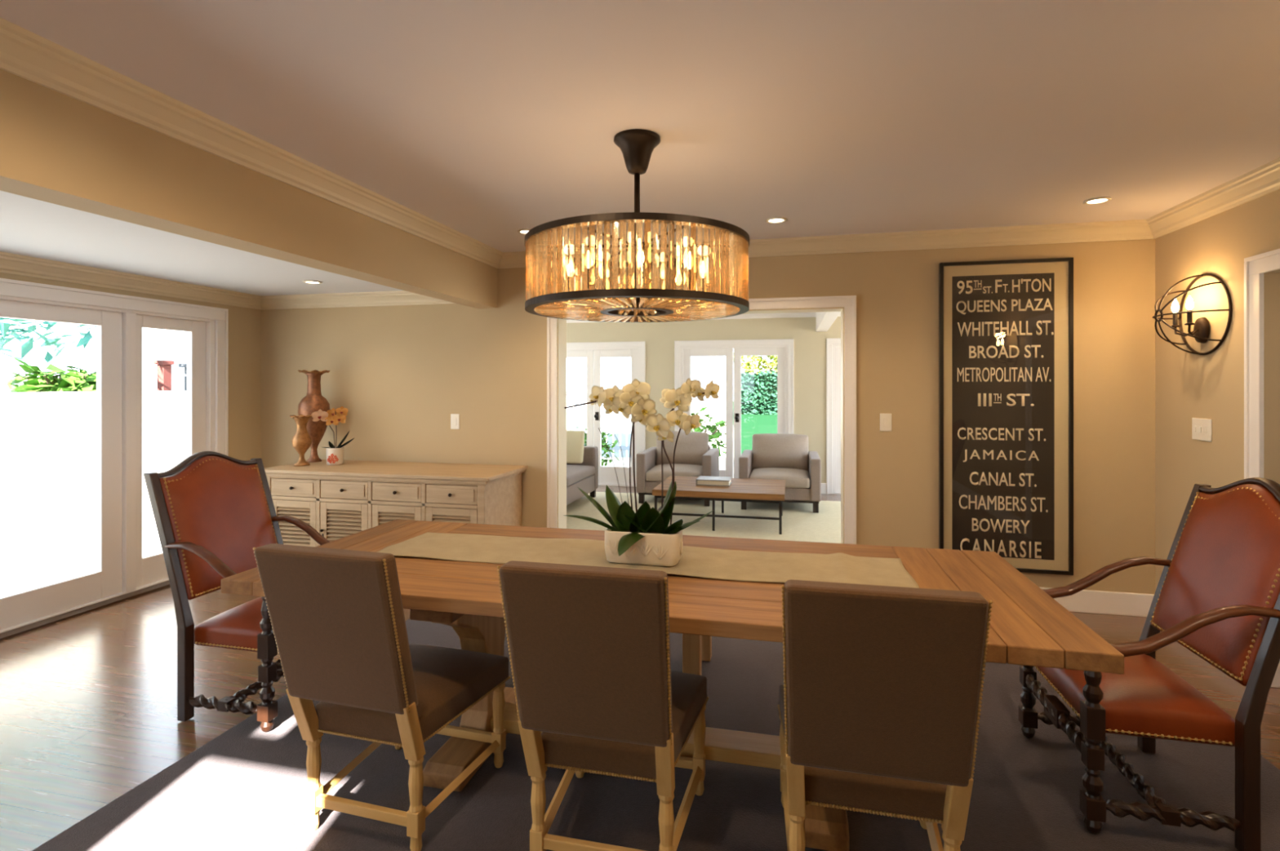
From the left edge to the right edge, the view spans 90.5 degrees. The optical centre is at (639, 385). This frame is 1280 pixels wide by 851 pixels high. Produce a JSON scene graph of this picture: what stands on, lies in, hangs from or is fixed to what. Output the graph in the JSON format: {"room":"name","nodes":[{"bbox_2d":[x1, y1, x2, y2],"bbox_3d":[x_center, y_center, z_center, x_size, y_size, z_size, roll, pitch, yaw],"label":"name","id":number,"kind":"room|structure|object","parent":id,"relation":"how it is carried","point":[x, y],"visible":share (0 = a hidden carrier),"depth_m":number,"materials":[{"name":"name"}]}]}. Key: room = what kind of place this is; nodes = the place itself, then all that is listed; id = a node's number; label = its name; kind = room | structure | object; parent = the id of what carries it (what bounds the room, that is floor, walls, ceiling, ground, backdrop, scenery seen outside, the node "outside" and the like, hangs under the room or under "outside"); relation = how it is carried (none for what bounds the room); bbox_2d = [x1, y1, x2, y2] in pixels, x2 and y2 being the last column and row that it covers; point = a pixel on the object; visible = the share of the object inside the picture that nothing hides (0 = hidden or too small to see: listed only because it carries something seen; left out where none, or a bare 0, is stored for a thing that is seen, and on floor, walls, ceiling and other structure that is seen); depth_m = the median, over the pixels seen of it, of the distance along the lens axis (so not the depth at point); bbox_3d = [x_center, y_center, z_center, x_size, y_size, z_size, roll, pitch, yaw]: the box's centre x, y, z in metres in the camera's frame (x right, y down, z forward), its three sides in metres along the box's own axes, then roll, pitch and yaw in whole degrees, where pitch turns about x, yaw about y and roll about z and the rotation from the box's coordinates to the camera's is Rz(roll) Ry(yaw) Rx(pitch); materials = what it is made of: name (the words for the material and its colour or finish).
{"room":"dining room","nodes":[
{"label":"dining room","id":0,"kind":"room"},
{"bbox_2d":[0,272,261,460],"bbox_3d":[-3.942,0.130,2.712,0.150,2.600,5.590,0,0,13],"label":"wall","id":1,"kind":"structure","parent":0,"point":[244,323],"depth_m":5.21,"materials":[{"name":"paint"}]},
{"bbox_2d":[0,278,228,641],"bbox_3d":[-3.796,0.415,3.139,0.240,2.050,3.980,0,0,13],"label":"door","id":2,"kind":"structure","parent":1,"relation":"in","point":[122,574],"depth_m":4.28,"materials":[{"name":"white wood"}]},
{"bbox_2d":[0,251,261,310],"bbox_3d":[-3.808,-0.698,2.757,0.090,0.104,5.440,0,0,13],"label":"crown molding","id":3,"kind":"structure","parent":1,"relation":"attached to","point":[11,264],"depth_m":4.20,"materials":[{"name":"beige wood"}]},
{"bbox_2d":[0,191,402,296],"bbox_3d":[-2.917,-0.810,2.483,2.250,0.120,5.610,0,0,13],"label":"ceiling","id":4,"kind":"structure","parent":0,"point":[29,227],"depth_m":3.58,"materials":[{"name":"white paint"}]},
{"bbox_2d":[302,280,322,284],"bbox_3d":[-2.362,-0.745,4.576,0.128,0.008,0.128,0,0,13],"label":"recessed light","id":5,"kind":"object","parent":4,"relation":"in","point":[304,282],"visible":1,"depth_m":4.56,"materials":[{"name":"white"}]},
{"bbox_2d":[0,69,497,308],"bbox_3d":[-1.804,-0.830,2.290,0.166,0.460,5.440,0,0,13],"label":"wall header","id":6,"kind":"structure","parent":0,"point":[56,148],"depth_m":2.42,"materials":[{"name":"paint"}]},
{"bbox_2d":[0,17,502,268],"bbox_3d":[-1.679,-0.958,2.261,0.090,0.104,5.440,0,0,13],"label":"crown molding","id":7,"kind":"structure","parent":6,"relation":"attached to","point":[24,54],"depth_m":2.35,"materials":[{"name":"beige wood"}]},
{"bbox_2d":[0,0,1279,252],"bbox_3d":[0.428,-1.070,1.702,4.660,0.120,5.610,0,0,13],"label":"ceiling","id":8,"kind":"structure","parent":0,"point":[488,121],"depth_m":2.23,"materials":[{"name":"white paint"}]},
{"bbox_2d":[517,229,530,234],"bbox_3d":[-0.736,-1.005,4.151,0.128,0.008,0.128,0,0,13],"label":"recessed light","id":9,"kind":"object","parent":8,"relation":"in","point":[521,231],"visible":0.54,"depth_m":4.13,"materials":[{"name":"white"}]},
{"bbox_2d":[524,128,749,322],"bbox_3d":[-0.012,-0.649,2.590,0.906,0.722,0.906,0,0,13],"label":"chandelier","id":10,"kind":"object","parent":8,"relation":"hanging from","point":[713,286],"visible":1,"depth_m":2.24,"materials":[{"name":"brown metal"}]},
{"bbox_2d":[765,217,786,223],"bbox_3d":[0.829,-1.005,3.863,0.128,0.008,0.128,0,0,13],"label":"recessed light","id":11,"kind":"object","parent":8,"relation":"in","point":[775,220],"visible":1,"depth_m":3.85,"materials":[{"name":"white"}]},
{"bbox_2d":[1083,196,1111,204],"bbox_3d":[2.490,-1.005,3.455,0.128,0.008,0.128,0,0,13],"label":"recessed light","id":12,"kind":"object","parent":8,"relation":"in","point":[1104,199],"visible":1,"depth_m":3.45,"materials":[{"name":"white"}]},
{"bbox_2d":[0,485,1279,850],"bbox_3d":[0.686,1.490,3.819,8.800,0.120,9.950,0,0,13],"label":"floor","id":13,"kind":"structure","parent":0,"point":[88,701],"depth_m":2.90,"materials":[{"name":"brown wood"}]},
{"bbox_2d":[264,459,527,546],"bbox_3d":[-1.824,1.020,4.726,1.840,0.820,0.655,0,0,13],"label":"sideboard","id":14,"kind":"object","parent":13,"relation":"on","point":[352,497],"visible":0.56,"depth_m":4.47,"materials":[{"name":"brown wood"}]},
{"bbox_2d":[289,414,311,466],"bbox_3d":[-2.582,0.417,4.843,0.156,0.386,0.156,0,0,36],"label":"vase","id":15,"kind":"object","parent":14,"relation":"on","point":[301,442],"visible":0.98,"depth_m":4.81,"materials":[{"name":"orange metal"}]},
{"bbox_2d":[297,369,329,462],"bbox_3d":[-2.613,0.243,5.087,0.230,0.734,0.230,0,0,36],"label":"vase","id":16,"kind":"object","parent":14,"relation":"on","point":[313,402],"visible":0.89,"depth_m":5.04,"materials":[{"name":"orange metal"}]},
{"bbox_2d":[311,406,354,465],"bbox_3d":[-2.339,0.385,4.896,0.327,0.450,0.145,0,0,-2],"label":"orchid","id":17,"kind":"object","parent":14,"relation":"on","point":[335,455],"visible":1,"depth_m":4.86,"materials":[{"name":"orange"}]},
{"bbox_2d":[31,618,1279,850],"bbox_3d":[0.092,1.427,1.452,4.030,0.005,4.370,0,0,13],"label":"area rug","id":18,"kind":"object","parent":13,"relation":"on","point":[242,789],"visible":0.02,"depth_m":2.20,"materials":[{"name":"grey carpet"}]},
{"bbox_2d":[143,451,329,732],"bbox_3d":[-1.732,0.869,2.949,0.755,1.111,0.615,0,0,13],"label":"leather armchair","id":19,"kind":"object","parent":18,"relation":"on","point":[211,510],"visible":0.68,"depth_m":2.78,"materials":[{"name":"red leather"}]},
{"bbox_2d":[253,543,510,850],"bbox_3d":[-0.824,0.948,2.130,0.496,0.950,0.706,0,0,16],"label":"dining chair","id":20,"kind":"object","parent":18,"relation":"on","point":[337,617],"visible":1,"depth_m":1.89,"materials":[{"name":"beige fabric"}]},
{"bbox_2d":[497,560,708,850],"bbox_3d":[-0.078,0.948,1.956,0.496,0.950,0.706,0,0,13],"label":"dining chair","id":21,"kind":"object","parent":18,"relation":"on","point":[589,646],"visible":1,"depth_m":1.69,"materials":[{"name":"beige fabric"}]},
{"bbox_2d":[221,520,1124,850],"bbox_3d":[-0.009,1.042,2.387,2.738,0.740,1.015,0,0,13],"label":"dining table","id":22,"kind":"object","parent":18,"relation":"on","point":[1028,627],"visible":0.4,"depth_m":2.17,"materials":[{"name":"brown wood"}]},
{"bbox_2d":[376,532,919,588],"bbox_3d":[-0.029,0.662,2.471,2.028,0.017,0.412,0,0,13],"label":"table runner","id":23,"kind":"object","parent":22,"relation":"on","point":[695,562],"visible":0.88,"depth_m":2.43,"materials":[{"name":"fabric"}]},
{"bbox_2d":[563,378,719,566],"bbox_3d":[-0.005,0.317,2.352,0.592,0.687,0.231,0,0,13],"label":"potted orchid","id":24,"kind":"object","parent":23,"relation":"on","point":[643,537],"visible":1,"depth_m":2.34,"materials":[{"name":"plant"}]},
{"bbox_2d":[682,634,711,675],"bbox_3d":[-0.104,1.202,3.208,0.900,0.444,0.500,0,0,13],"label":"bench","id":25,"kind":"object","parent":18,"relation":"on","point":[696,649],"visible":0.1,"depth_m":2.89,"materials":[{"name":"brown wood"}]},
{"bbox_2d":[777,579,992,850],"bbox_3d":[0.636,0.948,1.789,0.496,0.950,0.706,0,0,13],"label":"dining chair","id":26,"kind":"object","parent":18,"relation":"on","point":[879,707],"visible":1,"depth_m":1.51,"materials":[{"name":"beige fabric"}]},
{"bbox_2d":[1018,477,1279,850],"bbox_3d":[1.768,0.869,2.237,0.755,1.111,0.615,0,0,13],"label":"leather armchair","id":27,"kind":"object","parent":18,"relation":"on","point":[1216,596],"visible":0.9,"depth_m":2.04,"materials":[{"name":"brown leather"}]},
{"bbox_2d":[566,492,840,543],"bbox_3d":[0.216,1.421,6.650,5.200,0.015,3.150,0,0,13],"label":"rug","id":28,"kind":"object","parent":13,"relation":"on","point":[799,522],"visible":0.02,"depth_m":6.74,"materials":[{"name":"beige carpet"}]},
{"bbox_2d":[566,446,598,505],"bbox_3d":[-1.307,1.024,7.031,1.060,0.780,2.420,0,0,13],"label":"sofa","id":29,"kind":"object","parent":28,"relation":"on","point":[584,476],"visible":0.16,"depth_m":7.63,"materials":[{"name":"beige fabric"}]},
{"bbox_2d":[566,430,584,463],"bbox_3d":[-0.888,0.759,7.901,0.400,0.400,0.196,0,0,13],"label":"throw pillow","id":30,"kind":"object","parent":29,"relation":"on","point":[575,438],"visible":0.54,"depth_m":7.82,"materials":[{"name":"beige fabric"}]},
{"bbox_2d":[566,464,595,487],"bbox_3d":[-1.080,1.038,7.517,0.840,0.148,1.040,0,0,13],"label":"seat cushion","id":31,"kind":"object","parent":29,"relation":"on","point":[576,474],"depth_m":7.45,"materials":[{"name":"beige fabric"}]},
{"bbox_2d":[636,431,719,506],"bbox_3d":[0.491,1.001,7.913,0.900,0.826,0.885,0,0,13],"label":"chair","id":32,"kind":"object","parent":28,"relation":"on","point":[694,456],"visible":0.82,"depth_m":7.83,"materials":[{"name":"beige fabric"}]},
{"bbox_2d":[645,463,702,481],"bbox_3d":[0.472,1.063,7.835,0.670,0.158,0.725,0,0,13],"label":"seat cushion","id":33,"kind":"object","parent":32,"relation":"on","point":[653,471],"depth_m":7.55,"materials":[{"name":"grey fabric"}]},
{"bbox_2d":[655,431,708,465],"bbox_3d":[0.528,0.808,8.075,0.670,0.440,0.236,0,0,13],"label":"cushion","id":34,"kind":"object","parent":32,"relation":"on","point":[690,450],"depth_m":8.00,"materials":[{"name":"grey fabric"}]},
{"bbox_2d":[652,475,785,534],"bbox_3d":[0.851,1.222,6.599,1.280,0.385,0.959,0,0,13],"label":"coffee table","id":35,"kind":"object","parent":28,"relation":"on","point":[740,490],"visible":0.87,"depth_m":6.21,"materials":[{"name":"brown wood"}]},
{"bbox_2d":[696,475,731,486],"bbox_3d":[0.773,0.998,6.617,0.342,0.062,0.260,0,0,13],"label":"book","id":36,"kind":"object","parent":35,"relation":"on","point":[701,480],"visible":1,"depth_m":6.52,"materials":[{"name":"grey paper"}]},
{"bbox_2d":[738,433,821,513],"bbox_3d":[1.659,1.001,7.527,0.900,0.826,0.885,0,0,13],"label":"chair","id":37,"kind":"object","parent":28,"relation":"on","point":[772,456],"visible":0.89,"depth_m":7.53,"materials":[{"name":"beige fabric"}]},
{"bbox_2d":[749,467,809,488],"bbox_3d":[1.640,1.063,7.450,0.670,0.158,0.725,0,0,13],"label":"seat cushion","id":38,"kind":"object","parent":37,"relation":"on","point":[794,477],"depth_m":7.17,"materials":[{"name":"grey fabric"}]},
{"bbox_2d":[751,433,808,471],"bbox_3d":[1.696,0.808,7.689,0.670,0.440,0.236,0,0,13],"label":"cushion","id":39,"kind":"object","parent":37,"relation":"on","point":[769,451],"depth_m":7.62,"materials":[{"name":"grey fabric"}]},
{"bbox_2d":[566,316,840,483],"bbox_3d":[0.972,0.130,8.789,7.900,2.600,0.140,0,0,13],"label":"wall","id":40,"kind":"structure","parent":0,"point":[810,346],"depth_m":8.59,"materials":[{"name":"paint"}]},
{"bbox_2d":[566,341,644,487],"bbox_3d":[-0.663,0.405,9.153,1.540,2.050,0.213,0,0,13],"label":"door","id":41,"kind":"structure","parent":40,"relation":"in","point":[593,352],"depth_m":9.08,"materials":[{"name":"white wood"}]},
{"bbox_2d":[566,312,840,323],"bbox_3d":[0.917,-0.958,8.684,7.360,0.104,0.090,0,0,13],"label":"crown molding","id":42,"kind":"structure","parent":40,"relation":"attached to","point":[790,314],"depth_m":8.51,"materials":[{"name":"white"}]},
{"bbox_2d":[674,338,793,478],"bbox_3d":[1.280,0.405,8.700,1.610,2.050,0.213,0,0,13],"label":"door","id":43,"kind":"structure","parent":40,"relation":"in","point":[783,349],"depth_m":8.66,"materials":[{"name":"white wood"}]},
{"bbox_2d":[821,483,826,493],"bbox_3d":[2.220,1.360,8.417,0.500,0.140,0.018,0,0,13],"label":"baseboard","id":44,"kind":"structure","parent":40,"relation":"attached to","point":[824,486],"depth_m":8.36,"materials":[{"name":"white"}]},
{"bbox_2d":[826,337,840,494],"bbox_3d":[3.233,0.405,8.245,1.560,2.050,0.213,0,0,13],"label":"door","id":45,"kind":"structure","parent":40,"relation":"in","point":[833,345],"depth_m":8.35,"materials":[{"name":"white wood"}]},
{"bbox_2d":[261,239,1155,594],"bbox_3d":[0.110,0.130,4.718,7.130,2.600,0.160,0,0,13],"label":"wall","id":46,"kind":"structure","parent":0,"point":[400,373],"depth_m":4.30,"materials":[{"name":"paint"}]},
{"bbox_2d":[261,290,454,310],"bbox_3d":[-2.261,-0.698,5.143,2.020,0.104,0.090,0,0,13],"label":"crown molding","id":47,"kind":"structure","parent":46,"relation":"attached to","point":[393,298],"depth_m":5.17,"materials":[{"name":"beige"}]},
{"bbox_2d":[450,413,459,429],"bbox_3d":[-1.458,0.284,4.997,0.075,0.120,0.010,0,0,13],"label":"light switch","id":48,"kind":"object","parent":46,"relation":"attached to","point":[455,418],"visible":1,"depth_m":4.99,"materials":[{"name":"white plastic"}]},
{"bbox_2d":[546,295,856,544],"bbox_3d":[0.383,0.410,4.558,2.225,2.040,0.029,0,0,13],"label":"trim","id":49,"kind":"structure","parent":46,"relation":"attached to","point":[849,302],"depth_m":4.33,"materials":[{"name":"white wood"}]},
{"bbox_2d":[497,219,1155,268],"bbox_3d":[1.029,-0.958,4.376,4.404,0.104,0.090,0,0,13],"label":"crown molding","id":50,"kind":"structure","parent":46,"relation":"attached to","point":[1136,229],"depth_m":4.15,"materials":[{"name":"beige wood"}]},
{"bbox_2d":[880,413,891,431],"bbox_3d":[1.655,0.248,4.271,0.075,0.120,0.010,0,0,13],"label":"light switch","id":51,"kind":"object","parent":46,"relation":"attached to","point":[885,419],"visible":1,"depth_m":4.27,"materials":[{"name":"white plastic"}]},
{"bbox_2d":[938,257,1073,575],"bbox_3d":[2.351,0.194,4.093,0.776,2.000,0.040,0,0,13],"label":"framed sign","id":52,"kind":"object","parent":46,"relation":"attached to","point":[1006,327],"visible":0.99,"depth_m":4.08,"materials":[{"name":"black paint"}]},
{"bbox_2d":[1039,586,1154,617],"bbox_3d":[2.327,1.360,4.110,1.755,0.140,0.018,0,0,13],"label":"baseboard","id":53,"kind":"structure","parent":46,"relation":"attached to","point":[1128,604],"depth_m":3.96,"materials":[{"name":"white"}]},
{"bbox_2d":[1155,189,1279,591],"bbox_3d":[2.695,0.130,1.163,0.300,2.600,5.590,0,0,13],"label":"wall","id":54,"kind":"structure","parent":0,"point":[1188,386],"depth_m":3.40,"materials":[{"name":"paint"}]},
{"bbox_2d":[1152,273,1232,355],"bbox_3d":[2.960,-0.386,3.478,0.236,0.442,0.442,0,0,13],"label":"wall sconce","id":55,"kind":"object","parent":54,"relation":"attached to","point":[1201,332],"visible":1,"depth_m":3.44,"materials":[{"name":"grey metal"}]},
{"bbox_2d":[1191,417,1212,441],"bbox_3d":[3.074,0.241,3.475,0.012,0.120,0.165,0,0,13],"label":"switch panel","id":56,"kind":"object","parent":54,"relation":"attached to","point":[1202,428],"visible":1,"depth_m":3.47,"materials":[{"name":"white plastic"}]},
{"bbox_2d":[1146,157,1279,239],"bbox_3d":[2.522,-0.958,1.280,0.090,0.104,5.440,0,0,13],"label":"crown molding","id":57,"kind":"structure","parent":54,"relation":"attached to","point":[1264,180],"depth_m":3.25,"materials":[{"name":"beige wood"}]},
{"bbox_2d":[1244,248,1279,479],"bbox_3d":[2.828,0.403,2.457,0.029,2.055,1.350,0,0,13],"label":"trim","id":58,"kind":"structure","parent":54,"relation":"attached to","point":[1255,267],"depth_m":3.06,"materials":[{"name":"white wood"}]},
{"bbox_2d":[1271,661,1279,688],"bbox_3d":[3.121,1.360,2.980,0.295,0.140,0.018,0,0,13],"label":"jamb","id":59,"kind":"object","parent":54,"relation":"attached to","point":[1276,682],"depth_m":3.00,"materials":[{"name":"white"}]},
{"bbox_3d":[0.483,-1.075,6.824,7.640,0.110,4.110,0,0,13],"label":"ceiling","id":60,"kind":"structure","parent":0,"visible":0},
{"bbox_2d":[815,311,840,332],"bbox_3d":[1.944,-0.865,6.442,0.140,0.310,3.990,0,0,13],"label":"ceiling","id":61,"kind":"structure","parent":60,"relation":"attached to","point":[824,320],"depth_m":7.17,"materials":[{"name":"white paint"}]},
{"label":"outside","id":62,"kind":"structure","parent":0,"visible":0},
{"bbox_2d":[566,400,733,457],"bbox_3d":[-6.802,1.530,39.067,29.000,0.120,47.000,0,0,13],"label":"ground","id":63,"kind":"structure","parent":62,"point":[717,410],"depth_m":30.06,"materials":[{"name":"white"}]},
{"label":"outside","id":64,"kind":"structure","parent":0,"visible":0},
{"bbox_2d":[733,400,777,453],"bbox_3d":[13.503,1.520,34.330,21.300,0.140,47.000,0,0,13],"label":"ground","id":65,"kind":"structure","parent":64,"point":[751,424],"depth_m":22.54,"materials":[{"name":"green plant"}]},
{"bbox_2d":[733,369,777,414],"bbox_3d":[8.802,0.469,31.735,8.443,2.643,1.776,0,0,13],"label":"hedge","id":66,"kind":"object","parent":65,"relation":"on","point":[758,391],"visible":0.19,"depth_m":31.88,"materials":[{"name":"green plant"}]},
{"bbox_2d":[733,352,777,374],"bbox_3d":[7.369,-0.532,34.281,5.771,4.031,2.965,0,0,13],"label":"tree","id":67,"kind":"object","parent":65,"relation":"on","point":[771,366],"visible":0.26,"depth_m":34.06,"materials":[{"name":"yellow plant"}]},
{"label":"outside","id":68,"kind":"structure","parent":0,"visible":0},
{"bbox_2d":[0,525,162,596],"bbox_3d":[-8.682,1.530,3.566,9.470,0.120,15.000,0,0,13],"label":"ground","id":69,"kind":"structure","parent":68,"point":[24,572],"depth_m":5.19,"materials":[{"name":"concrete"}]},
{"bbox_2d":[0,317,96,364],"bbox_3d":[-6.970,-0.429,6.333,2.945,3.824,3.507,0,0,34],"label":"tree","id":70,"kind":"object","parent":69,"relation":"on","point":[5,323],"visible":0.13,"depth_m":6.97,"materials":[{"name":"green plant"}]},
{"bbox_2d":[0,355,96,392],"bbox_3d":[-6.049,0.588,6.654,1.082,1.796,1.118,0,0,-9],"label":"shrub","id":71,"kind":"object","parent":69,"relation":"on","point":[74,380],"visible":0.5,"depth_m":6.46,"materials":[{"name":"green plant"}]},
{"bbox_2d":[0,391,186,560],"bbox_3d":[-6.129,0.770,2.559,0.200,1.420,14.200,0,0,13],"label":"wall","id":72,"kind":"structure","parent":69,"relation":"on","point":[48,439],"depth_m":5.77,"materials":[{"name":"white paint"}]},
{"bbox_2d":[154,360,174,391],"bbox_3d":[-5.717,0.590,7.624,0.140,1.780,0.140,0,0,13],"label":"post","id":73,"kind":"object","parent":69,"relation":"on","point":[163,367],"visible":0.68,"depth_m":7.58,"materials":[{"name":"red brick"}]},
{"bbox_2d":[178,363,186,391],"bbox_3d":[-5.611,0.600,8.081,0.308,1.760,0.308,0,0,13],"label":"stone post","id":74,"kind":"object","parent":69,"relation":"on","point":[180,365],"visible":0.11,"depth_m":7.99,"materials":[{"name":"grey stone"}]},
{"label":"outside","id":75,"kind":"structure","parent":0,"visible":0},
{"bbox_2d":[601,454,733,478],"bbox_3d":[1.508,1.530,10.867,26.000,0.120,4.150,0,0,13],"label":"ground","id":76,"kind":"structure","parent":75,"point":[626,460],"depth_m":12.15,"materials":[{"name":"white"}]},
{"bbox_2d":[574,426,620,466],"bbox_3d":[-0.904,1.147,10.810,1.146,0.899,0.917,0,0,13],"label":"bush","id":77,"kind":"object","parent":76,"relation":"on","point":[603,433],"visible":0.1,"depth_m":10.71,"materials":[{"name":"green plant"}]},
{"bbox_2d":[566,388,631,457],"bbox_3d":[-1.136,0.770,12.782,2.500,1.420,0.080,0,0,13],"label":"fence","id":78,"kind":"object","parent":76,"relation":"on","point":[582,393],"visible":0.19,"depth_m":12.68,"materials":[{"name":"white paint"}]},
{"bbox_2d":[690,406,725,458],"bbox_3d":[1.103,0.937,11.424,1.086,1.118,0.969,0,0,13],"label":"leafy bush","id":79,"kind":"object","parent":76,"relation":"on","point":[716,433],"visible":0.22,"depth_m":11.38,"materials":[{"name":"green plant"}]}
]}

